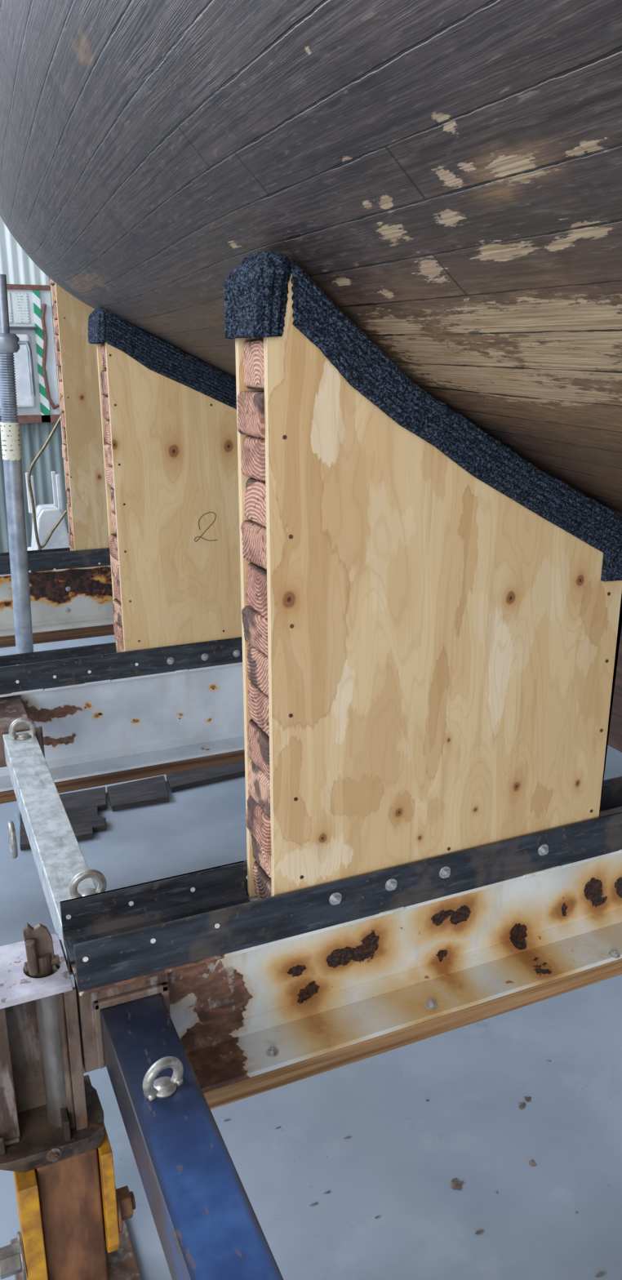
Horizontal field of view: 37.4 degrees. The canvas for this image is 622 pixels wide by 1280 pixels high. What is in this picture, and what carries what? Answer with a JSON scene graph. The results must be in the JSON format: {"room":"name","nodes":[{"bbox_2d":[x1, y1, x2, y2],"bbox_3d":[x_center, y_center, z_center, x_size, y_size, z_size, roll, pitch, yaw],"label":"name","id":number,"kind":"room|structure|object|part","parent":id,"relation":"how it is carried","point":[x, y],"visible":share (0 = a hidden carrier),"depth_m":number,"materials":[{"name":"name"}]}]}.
{"room":"shipyard hall","nodes":[
{"label":"shipyard hall","id":0,"kind":"room"},
{"bbox_2d":[0,216,68,552],"bbox_3d":[-1.291,-3.770,9.681,22.000,5.550,0.044,-7,18,-23],"label":"wall","id":1,"kind":"structure","parent":0,"point":[15,264],"depth_m":9.51,"materials":[{"name":"grey metal"}]},
{"bbox_2d":[0,284,61,423],"bbox_3d":[-2.903,-2.814,9.086,0.744,1.315,0.150,-7,18,-23],"label":"notice board","id":2,"kind":"object","parent":1,"relation":"attached to","point":[29,306],"visible":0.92,"depth_m":9.12,"materials":[{"name":"white plastic"}]},
{"bbox_2d":[9,326,37,329],"bbox_3d":[-2.969,-3.041,8.958,0.578,0.025,0.099,-7,18,-23],"label":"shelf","id":3,"kind":"object","parent":2,"relation":"attached to","point":[11,327],"depth_m":8.99,"materials":[{"name":"grey metal"}]},
{"bbox_3d":[-2.907,-3.424,8.909,0.744,0.045,0.029,-7,18,-23],"label":"frame rail","id":4,"kind":"part","parent":2,"relation":"part of","materials":[{"name":"brown wood"}]},
{"bbox_3d":[-2.907,-2.226,9.275,0.744,0.080,0.029,-7,18,-23],"label":"frame rail","id":5,"kind":"part","parent":2,"relation":"part of","materials":[{"name":"brown wood"}]},
{"bbox_2d":[0,635,621,1279],"bbox_3d":[2.301,1.312,2.720,22.000,0.100,18.200,-7,18,-23],"label":"floor","id":6,"kind":"structure","parent":0,"point":[404,1152],"depth_m":2.48,"materials":[{"name":"paint"}]},
{"bbox_2d":[25,471,70,551],"bbox_3d":[-2.087,-0.760,7.377,0.340,1.141,0.340,-7,18,-23],"label":"plastic stool","id":7,"kind":"object","parent":6,"relation":"on","point":[47,515],"visible":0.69,"depth_m":7.22,"materials":[{"name":"white plastic"}]},
{"bbox_3d":[-2.243,-1.170,7.311,0.030,0.320,0.030,-7,18,-23],"label":"leg","id":8,"kind":"part","parent":7,"relation":"part of","materials":[{"name":"white plastic"}]},
{"bbox_3d":[-2.154,-1.111,7.119,0.030,0.320,0.030,-7,18,-23],"label":"leg","id":9,"kind":"part","parent":7,"relation":"part of","materials":[{"name":"white plastic"}]},
{"bbox_3d":[-2.087,-0.895,7.336,0.276,0.340,0.300,-7,18,-23],"label":"seat","id":10,"kind":"part","parent":7,"relation":"part of","materials":[{"name":"white plastic"}]},
{"bbox_3d":[-2.060,-1.193,7.388,0.030,0.320,0.030,-7,18,-23],"label":"leg","id":11,"kind":"part","parent":7,"relation":"part of","materials":[{"name":"white plastic"}]},
{"bbox_3d":[-1.971,-1.134,7.196,0.030,0.320,0.030,-7,18,-23],"label":"leg","id":12,"kind":"part","parent":7,"relation":"part of","materials":[{"name":"white plastic"}]},
{"bbox_2d":[27,416,67,550],"bbox_3d":[-1.988,-0.895,7.038,0.294,1.596,0.022,-7,18,-23],"label":"frame","id":13,"kind":"object","parent":6,"relation":"on","point":[56,424],"visible":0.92,"depth_m":6.93,"materials":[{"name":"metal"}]},
{"bbox_2d":[0,547,114,648],"bbox_3d":[-0.818,-0.188,5.898,4.100,0.911,0.287,-7,18,-23],"label":"girder","id":14,"kind":"object","parent":6,"relation":"on","point":[71,592],"visible":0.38,"depth_m":5.53,"materials":[{"name":"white metal"}]},
{"bbox_2d":[48,277,109,551],"bbox_3d":[-1.099,-1.303,5.477,0.775,1.664,0.172,-7,18,-23],"label":"support","id":15,"kind":"object","parent":14,"relation":"on","point":[77,364],"visible":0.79,"depth_m":5.30,"materials":[{"name":"brown wood"}]},
{"bbox_3d":[-1.124,-1.324,5.547,0.761,1.664,0.017,-7,18,-23],"label":"plywood panel","id":16,"kind":"part","parent":15,"relation":"part of","materials":[{"name":"beige wood"}]},
{"bbox_2d":[0,0,621,752],"bbox_3d":[0.366,-1.595,3.567,3.491,3.135,11.200,-7,18,-23],"label":"boat","id":17,"kind":"object","parent":15,"relation":"on","point":[447,174],"visible":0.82,"depth_m":1.33,"materials":[{"name":"black wood"}]},
{"bbox_2d":[19,786,106,850],"bbox_3d":[-1.113,0.801,4.167,0.394,0.028,0.460,-5,18,-16],"label":"plank","id":18,"kind":"object","parent":6,"relation":"on","point":[82,808],"visible":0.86,"depth_m":4.17,"materials":[{"name":"grey wood"}]},
{"bbox_2d":[0,274,35,822],"bbox_3d":[-1.219,-0.297,3.861,0.224,2.311,0.150,-7,18,-23],"label":"prop","id":19,"kind":"object","parent":18,"relation":"on","point":[10,343],"visible":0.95,"depth_m":3.72,"materials":[{"name":"grey metal"}]},
{"bbox_3d":[-1.253,0.807,4.183,0.150,0.010,0.150,-7,18,-23],"label":"plate","id":20,"kind":"part","parent":19,"relation":"part of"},
{"bbox_3d":[-1.119,-1.070,3.621,0.051,0.208,0.017,3,17,11],"label":"collar handle","id":21,"kind":"part","parent":19,"relation":"part of","materials":[{"name":"grey metal"}]},
{"bbox_2d":[0,922,142,1279],"bbox_3d":[-0.672,1.024,1.912,0.564,0.924,0.260,-7,18,-23],"label":"jack stand","id":22,"kind":"object","parent":6,"relation":"on","point":[55,1143],"visible":1,"depth_m":1.92,"materials":[{"name":"metal"}]},
{"bbox_3d":[-0.601,1.256,1.970,0.040,0.345,0.140,-7,18,-23],"label":"clamp plate","id":23,"kind":"part","parent":22,"relation":"part of","materials":[{"name":"yellow paint"}]},
{"bbox_3d":[-0.724,0.691,1.812,0.470,0.016,0.185,-7,18,-23],"label":"plate","id":24,"kind":"part","parent":22,"relation":"part of","materials":[{"name":"white metal"}]},
{"bbox_3d":[-0.698,1.032,1.912,0.514,0.112,0.213,-7,18,-23],"label":"swivel plate","id":25,"kind":"part","parent":22,"relation":"part of","materials":[{"name":"metal"}]},
{"bbox_3d":[-0.537,1.439,2.101,0.260,0.020,0.260,-7,18,-23],"label":"foot plate","id":26,"kind":"part","parent":22,"relation":"part of","materials":[{"name":"metal"}]},
{"bbox_3d":[-0.455,1.204,2.030,0.025,0.290,0.125,-7,18,-23],"label":"clamp plate","id":27,"kind":"part","parent":22,"relation":"part of","materials":[{"name":"yellow paint"}]},
{"bbox_2d":[0,636,244,804],"bbox_3d":[0.150,0.399,3.978,3.950,0.911,0.583,-7,18,-23],"label":"girder","id":28,"kind":"object","parent":6,"relation":"on","point":[101,715],"visible":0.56,"depth_m":3.67,"materials":[{"name":"white metal"}]},
{"bbox_2d":[2,717,106,974],"bbox_3d":[-0.739,0.620,2.597,0.132,0.441,1.231,-8,19,-24],"label":"bar","id":29,"kind":"object","parent":28,"relation":"attached to","point":[64,873],"visible":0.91,"depth_m":2.49,"materials":[{"name":"metal"}]},
{"bbox_2d":[87,306,241,652],"bbox_3d":[-0.368,-0.591,3.655,0.921,1.368,0.218,-7,18,-23],"label":"support","id":30,"kind":"object","parent":28,"relation":"on","point":[169,415],"visible":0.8,"depth_m":3.50,"materials":[{"name":"brown wood"}]},
{"bbox_3d":[-0.385,-0.603,3.731,0.888,1.347,0.017,-7,18,-23],"label":"plywood panel","id":31,"kind":"part","parent":30,"relation":"part of","materials":[{"name":"beige wood"}]},
{"bbox_2d":[106,775,168,811],"bbox_3d":[-0.821,0.732,4.391,0.306,0.028,0.236,-7,18,-23],"label":"plank","id":32,"kind":"object","parent":6,"relation":"on","point":[150,791],"visible":1,"depth_m":4.35,"materials":[{"name":"grey wood"}]},
{"bbox_2d":[165,760,244,791],"bbox_3d":[-0.499,0.667,4.605,0.481,0.028,0.160,-9,19,-27],"label":"plank","id":33,"kind":"object","parent":6,"relation":"on","point":[184,780],"visible":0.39,"depth_m":4.55,"materials":[{"name":"wood"}]},
{"bbox_2d":[59,776,621,1109],"bbox_3d":[1.076,0.815,2.618,3.402,0.911,0.293,-7,18,-23],"label":"girder","id":34,"kind":"object","parent":6,"relation":"on","point":[268,993],"visible":0.95,"depth_m":2.10,"materials":[{"name":"white metal"}]},
{"bbox_2d":[75,973,283,1279],"bbox_3d":[-0.012,1.026,1.100,0.185,0.215,1.886,-7,18,-23],"label":"bar","id":35,"kind":"object","parent":34,"relation":"attached to","point":[207,1225],"visible":0.94,"depth_m":1.56,"materials":[{"name":"paint"}]},
{"bbox_3d":[-0.384,0.786,1.909,0.185,0.200,0.041,-7,18,-23],"label":"frame","id":36,"kind":"part","parent":35,"relation":"part of","materials":[{"name":"metal"}]},
{"bbox_2d":[222,251,621,899],"bbox_3d":[0.280,-0.095,2.025,0.916,1.374,0.220,-7,18,-23],"label":"support","id":37,"kind":"object","parent":34,"relation":"on","point":[432,615],"visible":0.98,"depth_m":1.92,"materials":[{"name":"brown wood"}]},
{"bbox_3d":[0.262,-0.103,2.102,0.885,1.342,0.017,-7,18,-23],"label":"plywood panel","id":38,"kind":"part","parent":37,"relation":"part of","materials":[{"name":"brown wood"}]},
{"bbox_2d":[451,1177,464,1189],"bbox_3d":[0.369,1.377,2.327,0.029,0.005,0.037,9,19,26],"label":"dry leaf","id":39,"kind":"object","parent":6,"relation":"on","point":[455,1183],"visible":1,"depth_m":2.33,"materials":[{"name":"brown plant"}]},
{"bbox_2d":[519,1102,525,1108],"bbox_3d":[0.591,1.301,2.575,0.024,0.005,0.022,-7,18,-23],"label":"dry leaf","id":40,"kind":"object","parent":6,"relation":"on","point":[522,1105],"visible":1,"depth_m":2.57,"materials":[{"name":"brown plant"}]},
{"bbox_2d":[524,1096,531,1101],"bbox_3d":[0.614,1.294,2.598,0.023,0.004,0.018,-7,18,-23],"label":"dry leaf","id":41,"kind":"object","parent":6,"relation":"on","point":[527,1099],"visible":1,"depth_m":2.60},
{"bbox_2d":[528,1159,535,1165],"bbox_3d":[0.575,1.358,2.389,0.018,0.004,0.017,-7,18,-23],"label":"dry leaf","id":42,"kind":"object","parent":6,"relation":"on","point":[531,1162],"visible":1,"depth_m":2.39,"materials":[{"name":"brown plant"}]},
{"bbox_2d":[595,1271,604,1276],"bbox_3d":[0.662,1.447,2.098,0.032,0.004,0.007,-7,18,-23],"label":"dry leaf","id":43,"kind":"object","parent":6,"relation":"on","point":[601,1273],"visible":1,"depth_m":2.10,"materials":[{"name":"brown plant"}]}
]}

